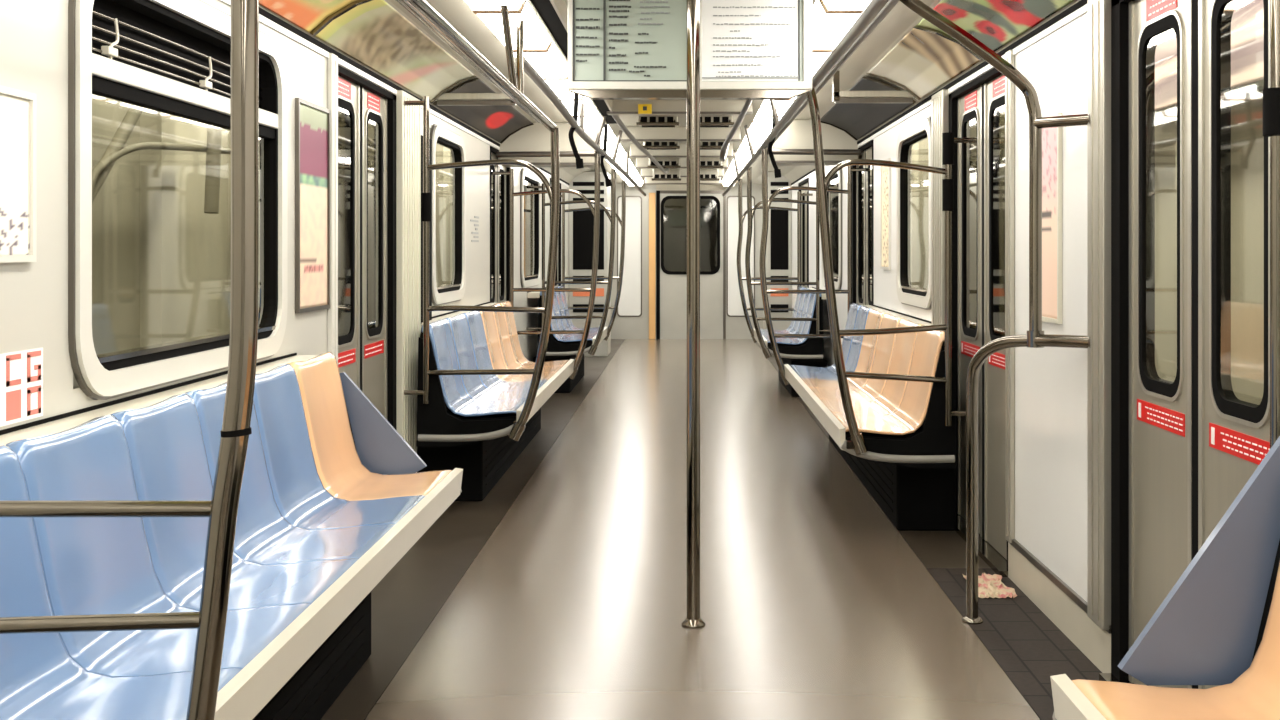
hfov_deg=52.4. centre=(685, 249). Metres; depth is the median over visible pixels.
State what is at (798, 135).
beam
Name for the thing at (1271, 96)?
pole
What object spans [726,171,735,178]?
ceiling light
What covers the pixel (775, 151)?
rail
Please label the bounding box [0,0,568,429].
wall
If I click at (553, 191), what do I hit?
pole
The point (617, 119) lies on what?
ceiling pipe
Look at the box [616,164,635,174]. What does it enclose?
ceiling light
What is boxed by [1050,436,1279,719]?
bench
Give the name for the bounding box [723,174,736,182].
ceiling light
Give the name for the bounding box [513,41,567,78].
ceiling light
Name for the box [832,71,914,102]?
crossbar
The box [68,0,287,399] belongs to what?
window
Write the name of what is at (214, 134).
pipe
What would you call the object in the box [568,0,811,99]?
route sign
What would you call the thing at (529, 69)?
rail
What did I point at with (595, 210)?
pole
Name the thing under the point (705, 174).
ceiling vent
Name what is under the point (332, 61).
trim
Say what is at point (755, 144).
ceiling light
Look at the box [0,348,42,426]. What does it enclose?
sticker
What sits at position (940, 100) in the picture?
trim
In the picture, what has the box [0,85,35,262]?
poster
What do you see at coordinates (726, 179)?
diffuser
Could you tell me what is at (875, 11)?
rail
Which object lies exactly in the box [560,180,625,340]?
pole
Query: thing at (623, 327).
wall
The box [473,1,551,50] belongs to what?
ceiling light
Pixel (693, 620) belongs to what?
pole
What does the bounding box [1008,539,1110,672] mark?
baseboard
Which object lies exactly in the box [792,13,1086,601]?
wall
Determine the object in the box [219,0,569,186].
trim
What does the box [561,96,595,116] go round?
ceiling light
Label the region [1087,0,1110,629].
trim
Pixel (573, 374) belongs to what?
socket
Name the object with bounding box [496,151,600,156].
rail
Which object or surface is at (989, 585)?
paper scrap
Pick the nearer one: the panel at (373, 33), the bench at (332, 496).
the bench at (332, 496)
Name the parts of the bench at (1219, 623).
seat, panel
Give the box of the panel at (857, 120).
[820,77,915,139]
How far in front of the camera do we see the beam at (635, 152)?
11.60 m
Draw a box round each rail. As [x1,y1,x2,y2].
[396,0,556,131]
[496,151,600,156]
[515,56,645,195]
[722,0,899,195]
[759,149,860,154]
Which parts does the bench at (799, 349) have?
seat, seat, seat, seat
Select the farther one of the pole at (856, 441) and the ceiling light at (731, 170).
the ceiling light at (731, 170)
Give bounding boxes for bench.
[0,352,462,719]
[416,301,573,446]
[527,285,607,358]
[753,286,825,361]
[784,303,956,468]
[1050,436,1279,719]
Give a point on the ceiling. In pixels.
(901, 19)
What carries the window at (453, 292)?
in the wall at (33, 33)
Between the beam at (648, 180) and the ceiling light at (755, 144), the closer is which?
the ceiling light at (755, 144)
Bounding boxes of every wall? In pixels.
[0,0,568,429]
[611,183,762,338]
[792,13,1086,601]
[912,89,1263,404]
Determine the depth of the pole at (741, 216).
12.21 m
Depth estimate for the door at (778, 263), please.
14.60 m
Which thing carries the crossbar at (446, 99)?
attached to the ceiling
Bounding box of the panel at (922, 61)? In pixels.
[866,27,980,99]
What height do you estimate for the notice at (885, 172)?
0.648 m
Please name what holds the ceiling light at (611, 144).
attached to the ceiling
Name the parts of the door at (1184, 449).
frame, window trim, window trim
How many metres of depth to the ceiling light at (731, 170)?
14.14 m
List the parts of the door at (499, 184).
window trim, window trim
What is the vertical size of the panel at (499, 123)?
0.145 m
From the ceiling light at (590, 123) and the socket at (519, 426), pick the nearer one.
the socket at (519, 426)
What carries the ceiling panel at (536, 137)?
attached to the ceiling
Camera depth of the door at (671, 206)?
17.50 m
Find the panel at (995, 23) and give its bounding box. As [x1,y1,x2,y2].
[914,0,1074,59]
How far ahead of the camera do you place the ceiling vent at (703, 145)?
10.40 m
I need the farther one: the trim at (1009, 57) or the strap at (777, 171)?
the strap at (777, 171)
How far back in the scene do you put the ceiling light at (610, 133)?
9.77 m
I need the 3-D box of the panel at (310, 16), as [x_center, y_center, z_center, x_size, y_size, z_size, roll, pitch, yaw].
[-1.185,-0.817,3.250,0.243,0.145,2.524,0,0,0]
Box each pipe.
[92,104,143,201]
[92,142,230,195]
[204,124,221,213]
[612,115,669,173]
[720,100,751,161]
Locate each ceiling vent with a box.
[636,116,678,126]
[643,142,679,149]
[648,158,680,167]
[652,169,680,180]
[700,116,733,126]
[700,142,728,149]
[700,158,722,167]
[700,169,718,180]
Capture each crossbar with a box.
[435,73,516,105]
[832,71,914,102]
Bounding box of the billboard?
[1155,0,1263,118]
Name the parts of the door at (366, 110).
window trim, window trim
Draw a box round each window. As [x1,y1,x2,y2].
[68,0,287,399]
[430,124,465,305]
[520,168,540,287]
[822,166,841,289]
[896,116,931,309]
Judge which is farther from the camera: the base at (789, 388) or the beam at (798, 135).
the base at (789, 388)
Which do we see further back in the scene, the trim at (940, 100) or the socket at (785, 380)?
the socket at (785, 380)
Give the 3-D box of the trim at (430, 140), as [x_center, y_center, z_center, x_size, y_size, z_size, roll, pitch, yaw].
[-1.305,0.270,6.470,0.030,1.660,0.260,0,0,0]
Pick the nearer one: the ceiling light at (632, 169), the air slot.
the air slot
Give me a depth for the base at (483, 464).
6.20 m
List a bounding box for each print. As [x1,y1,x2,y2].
[882,166,887,266]
[1042,127,1056,318]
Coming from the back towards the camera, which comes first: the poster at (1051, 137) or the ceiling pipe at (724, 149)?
the ceiling pipe at (724, 149)
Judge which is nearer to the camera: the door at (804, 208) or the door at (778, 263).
the door at (804, 208)
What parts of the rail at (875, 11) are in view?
second rail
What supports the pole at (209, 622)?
attached to the bench at (332, 496)
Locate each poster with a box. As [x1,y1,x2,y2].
[295,98,329,312]
[1042,113,1061,323]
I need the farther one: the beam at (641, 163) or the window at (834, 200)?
the beam at (641, 163)
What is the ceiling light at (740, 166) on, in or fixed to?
attached to the ceiling
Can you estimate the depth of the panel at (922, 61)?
5.75 m
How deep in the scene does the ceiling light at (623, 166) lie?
13.24 m
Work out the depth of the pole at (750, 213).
10.45 m
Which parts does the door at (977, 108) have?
window trim, window trim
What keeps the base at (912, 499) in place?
on the floor
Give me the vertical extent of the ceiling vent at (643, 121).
0.072 m
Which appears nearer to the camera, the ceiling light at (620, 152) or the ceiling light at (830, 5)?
the ceiling light at (830, 5)
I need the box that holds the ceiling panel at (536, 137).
[499,122,600,166]
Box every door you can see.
[338,65,395,429]
[490,146,510,302]
[550,178,560,286]
[656,191,725,338]
[763,172,791,356]
[798,178,808,287]
[852,140,873,305]
[949,68,1007,576]
[1099,0,1269,688]
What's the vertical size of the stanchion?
2.044 m
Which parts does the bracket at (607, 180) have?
arm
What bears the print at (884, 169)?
attached to the notice at (885, 172)
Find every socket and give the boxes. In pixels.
[508,420,525,440]
[568,368,577,378]
[588,344,597,355]
[762,347,771,358]
[781,373,789,384]
[845,433,867,454]
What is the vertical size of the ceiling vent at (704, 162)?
0.202 m
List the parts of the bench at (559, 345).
seat, seat, seat, seat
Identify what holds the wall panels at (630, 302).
attached to the wall at (623, 327)
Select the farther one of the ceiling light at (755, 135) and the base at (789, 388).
the base at (789, 388)
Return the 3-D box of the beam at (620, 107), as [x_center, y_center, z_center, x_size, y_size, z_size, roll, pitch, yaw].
[-0.040,-0.904,8.244,0.920,0.092,0.112,0,0,0]
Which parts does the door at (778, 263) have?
window panel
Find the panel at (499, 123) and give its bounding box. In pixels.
[433,78,533,143]
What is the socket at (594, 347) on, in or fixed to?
attached to the pole at (612, 217)
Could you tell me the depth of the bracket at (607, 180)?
8.99 m
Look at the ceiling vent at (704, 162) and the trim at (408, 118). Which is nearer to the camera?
the trim at (408, 118)
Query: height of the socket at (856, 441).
0.089 m
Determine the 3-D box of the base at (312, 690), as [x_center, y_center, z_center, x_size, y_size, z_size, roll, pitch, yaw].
[-1.106,1.052,2.900,0.358,0.296,1.900,0,0,0]
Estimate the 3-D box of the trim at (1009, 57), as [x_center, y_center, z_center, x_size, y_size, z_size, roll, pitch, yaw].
[1.178,0.168,4.735,0.024,1.785,0.070,0,0,0]
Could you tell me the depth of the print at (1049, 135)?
4.23 m
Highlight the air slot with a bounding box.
[526,0,618,123]
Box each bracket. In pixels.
[568,93,583,168]
[600,124,611,186]
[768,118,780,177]
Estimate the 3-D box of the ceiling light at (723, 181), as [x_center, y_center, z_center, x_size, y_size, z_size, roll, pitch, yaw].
[0.565,-0.870,16.745,0.198,0.060,0.890,0,0,0]
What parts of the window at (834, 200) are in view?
pane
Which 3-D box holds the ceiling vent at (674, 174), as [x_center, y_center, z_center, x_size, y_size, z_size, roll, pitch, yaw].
[-0.200,-0.829,13.439,0.300,0.242,0.361,0,0,0]
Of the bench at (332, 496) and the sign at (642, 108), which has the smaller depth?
the bench at (332, 496)
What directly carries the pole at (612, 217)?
attached to the bench at (559, 345)
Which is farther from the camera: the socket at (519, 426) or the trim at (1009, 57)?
the socket at (519, 426)
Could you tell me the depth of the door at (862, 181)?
8.88 m
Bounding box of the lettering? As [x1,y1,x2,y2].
[470,216,478,241]
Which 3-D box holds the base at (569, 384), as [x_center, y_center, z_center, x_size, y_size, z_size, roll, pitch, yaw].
[-1.126,1.052,11.650,0.318,0.296,1.500,0,0,0]
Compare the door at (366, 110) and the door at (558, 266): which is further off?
the door at (558, 266)
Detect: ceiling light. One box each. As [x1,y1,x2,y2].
[465,0,525,11]
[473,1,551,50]
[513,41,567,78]
[544,77,582,99]
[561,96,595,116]
[577,110,601,129]
[601,125,612,140]
[601,133,616,149]
[606,144,623,156]
[607,151,625,163]
[610,159,631,169]
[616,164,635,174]
[620,170,638,178]
[623,175,640,182]
[627,178,643,185]
[722,179,730,185]
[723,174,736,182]
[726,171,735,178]
[728,165,740,174]
[731,159,745,169]
[736,151,750,163]
[738,144,756,156]
[742,136,763,149]
[749,123,770,140]
[753,108,780,129]
[760,100,793,116]
[812,0,861,50]
[812,51,831,76]
[821,0,870,11]
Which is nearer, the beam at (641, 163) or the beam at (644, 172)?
the beam at (641, 163)
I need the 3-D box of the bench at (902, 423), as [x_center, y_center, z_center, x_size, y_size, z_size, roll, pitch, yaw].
[0.910,0.619,6.865,0.559,0.562,3.048,0,0,0]
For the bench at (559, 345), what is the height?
0.562 m
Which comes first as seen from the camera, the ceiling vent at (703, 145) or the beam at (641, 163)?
the ceiling vent at (703, 145)
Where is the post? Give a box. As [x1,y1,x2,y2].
[649,193,655,338]
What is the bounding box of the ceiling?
[259,0,1080,185]
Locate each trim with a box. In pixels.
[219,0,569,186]
[327,53,337,364]
[396,90,420,472]
[421,135,431,322]
[791,0,1086,185]
[932,89,948,331]
[1005,50,1014,542]
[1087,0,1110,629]
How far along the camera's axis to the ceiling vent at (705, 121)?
9.20 m
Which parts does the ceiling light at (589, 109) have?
frame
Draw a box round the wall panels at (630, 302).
[617,196,754,316]
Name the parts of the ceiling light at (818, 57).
frame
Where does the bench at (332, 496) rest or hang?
on the base at (312, 690)
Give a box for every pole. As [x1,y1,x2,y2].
[0,0,258,719]
[404,96,559,440]
[491,151,599,378]
[526,169,615,355]
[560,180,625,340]
[681,0,704,627]
[737,179,812,342]
[745,167,833,358]
[759,146,869,384]
[806,88,976,454]
[1263,0,1279,448]
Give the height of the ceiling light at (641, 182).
0.060 m
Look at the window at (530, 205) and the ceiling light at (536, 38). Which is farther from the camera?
the window at (530, 205)
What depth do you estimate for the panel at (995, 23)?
4.60 m
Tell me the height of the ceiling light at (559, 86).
0.060 m
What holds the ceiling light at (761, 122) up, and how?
attached to the ceiling
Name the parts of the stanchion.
rail, rail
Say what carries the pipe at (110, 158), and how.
attached to the window glass at (161, 264)
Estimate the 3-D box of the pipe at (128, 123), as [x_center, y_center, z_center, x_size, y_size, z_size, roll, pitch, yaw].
[-2.360,-0.390,5.291,0.053,0.747,0.778,0,0,0]
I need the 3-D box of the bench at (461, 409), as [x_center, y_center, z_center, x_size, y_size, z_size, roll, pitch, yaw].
[-1.036,0.619,7.355,0.569,0.562,2.828,0,0,0]
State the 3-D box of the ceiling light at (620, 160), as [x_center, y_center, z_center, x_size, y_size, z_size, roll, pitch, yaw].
[-0.670,-0.870,12.245,0.228,0.060,0.890,0,0,0]
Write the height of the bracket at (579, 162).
0.462 m
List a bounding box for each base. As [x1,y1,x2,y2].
[252,592,370,719]
[417,408,540,500]
[533,353,583,392]
[778,358,827,396]
[829,434,955,530]
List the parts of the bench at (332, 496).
seat, seat, seat, seat, seat, seat, panel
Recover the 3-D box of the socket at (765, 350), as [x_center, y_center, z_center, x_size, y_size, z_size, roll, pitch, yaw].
[0.651,0.828,10.462,0.080,0.096,0.056,0,0,0]
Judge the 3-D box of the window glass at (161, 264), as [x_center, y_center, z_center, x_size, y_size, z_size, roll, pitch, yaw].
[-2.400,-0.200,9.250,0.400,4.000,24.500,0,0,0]
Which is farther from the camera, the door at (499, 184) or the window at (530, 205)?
the window at (530, 205)
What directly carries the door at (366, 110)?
in the wall at (33, 33)
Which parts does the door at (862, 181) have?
window trim, window trim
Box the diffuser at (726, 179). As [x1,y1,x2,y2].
[724,175,733,181]
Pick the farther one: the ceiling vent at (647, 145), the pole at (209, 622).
the ceiling vent at (647, 145)
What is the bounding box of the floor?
[321,339,1101,719]
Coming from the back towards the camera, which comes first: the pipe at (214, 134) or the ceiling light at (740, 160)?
the ceiling light at (740, 160)
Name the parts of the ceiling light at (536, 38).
frame, frame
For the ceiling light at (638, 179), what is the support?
attached to the ceiling
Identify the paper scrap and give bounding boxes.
[963,573,1016,597]
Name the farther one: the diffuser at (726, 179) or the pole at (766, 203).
the diffuser at (726, 179)
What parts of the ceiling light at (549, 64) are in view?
frame, frame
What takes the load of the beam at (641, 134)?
attached to the ceiling
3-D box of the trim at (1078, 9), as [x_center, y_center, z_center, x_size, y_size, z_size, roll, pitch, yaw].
[1.184,-0.725,7.250,0.012,0.040,20.500,0,0,0]
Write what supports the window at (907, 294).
in the wall at (1051, 382)
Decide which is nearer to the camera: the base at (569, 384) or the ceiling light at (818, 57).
the ceiling light at (818, 57)
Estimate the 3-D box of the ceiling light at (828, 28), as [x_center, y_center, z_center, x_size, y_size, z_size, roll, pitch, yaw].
[0.565,-0.870,5.045,0.198,0.060,0.890,0,0,0]
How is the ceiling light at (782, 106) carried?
attached to the ceiling
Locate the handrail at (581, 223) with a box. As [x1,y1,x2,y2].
[569,172,610,356]
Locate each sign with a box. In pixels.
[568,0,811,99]
[638,104,651,113]
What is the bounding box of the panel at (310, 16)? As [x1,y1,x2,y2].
[259,0,367,35]
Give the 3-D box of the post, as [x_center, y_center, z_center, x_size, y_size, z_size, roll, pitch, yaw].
[-0.455,0.215,17.474,0.090,1.970,0.048,0,0,0]
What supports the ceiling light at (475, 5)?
attached to the ceiling
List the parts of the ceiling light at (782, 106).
frame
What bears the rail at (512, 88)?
hanging from the ceiling
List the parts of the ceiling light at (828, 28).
frame, frame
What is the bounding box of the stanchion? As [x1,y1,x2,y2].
[900,0,1089,623]
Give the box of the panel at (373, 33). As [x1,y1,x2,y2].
[314,0,475,103]
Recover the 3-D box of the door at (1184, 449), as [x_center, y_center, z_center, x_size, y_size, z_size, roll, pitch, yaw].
[1.202,0.250,3.110,0.105,1.900,1.020,0,0,0]
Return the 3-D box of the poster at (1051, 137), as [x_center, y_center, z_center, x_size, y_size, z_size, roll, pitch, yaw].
[1.183,-0.100,4.260,0.013,0.668,0.308,0,0,0]
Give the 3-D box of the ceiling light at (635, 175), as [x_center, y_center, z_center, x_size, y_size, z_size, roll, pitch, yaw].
[-0.670,-0.870,14.945,0.228,0.060,0.890,0,0,0]
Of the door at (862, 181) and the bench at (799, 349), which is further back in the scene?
the bench at (799, 349)
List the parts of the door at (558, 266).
window trim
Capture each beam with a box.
[607,100,752,114]
[621,127,740,141]
[630,144,732,157]
[636,158,727,168]
[641,169,723,176]
[645,177,720,184]
[770,119,858,165]
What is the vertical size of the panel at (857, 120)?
0.140 m
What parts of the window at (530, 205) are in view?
pane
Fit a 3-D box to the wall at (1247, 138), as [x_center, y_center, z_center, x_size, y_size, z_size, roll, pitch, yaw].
[2.300,-0.200,9.250,0.400,4.000,24.500,0,0,0]
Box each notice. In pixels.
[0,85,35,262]
[880,158,890,269]
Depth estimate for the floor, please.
4.57 m
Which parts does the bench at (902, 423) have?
seat, seat, seat, seat, seat, seat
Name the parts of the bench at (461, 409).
seat, seat, seat, seat, seat, seat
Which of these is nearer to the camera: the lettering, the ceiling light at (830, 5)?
the ceiling light at (830, 5)
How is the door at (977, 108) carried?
in the wall at (1051, 382)
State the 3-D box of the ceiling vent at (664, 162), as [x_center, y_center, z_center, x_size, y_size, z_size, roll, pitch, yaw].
[-0.200,-0.849,12.039,0.300,0.202,0.361,0,0,0]
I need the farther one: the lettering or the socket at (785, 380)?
the socket at (785, 380)
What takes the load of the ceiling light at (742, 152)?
attached to the ceiling
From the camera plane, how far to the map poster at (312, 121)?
4.56 m

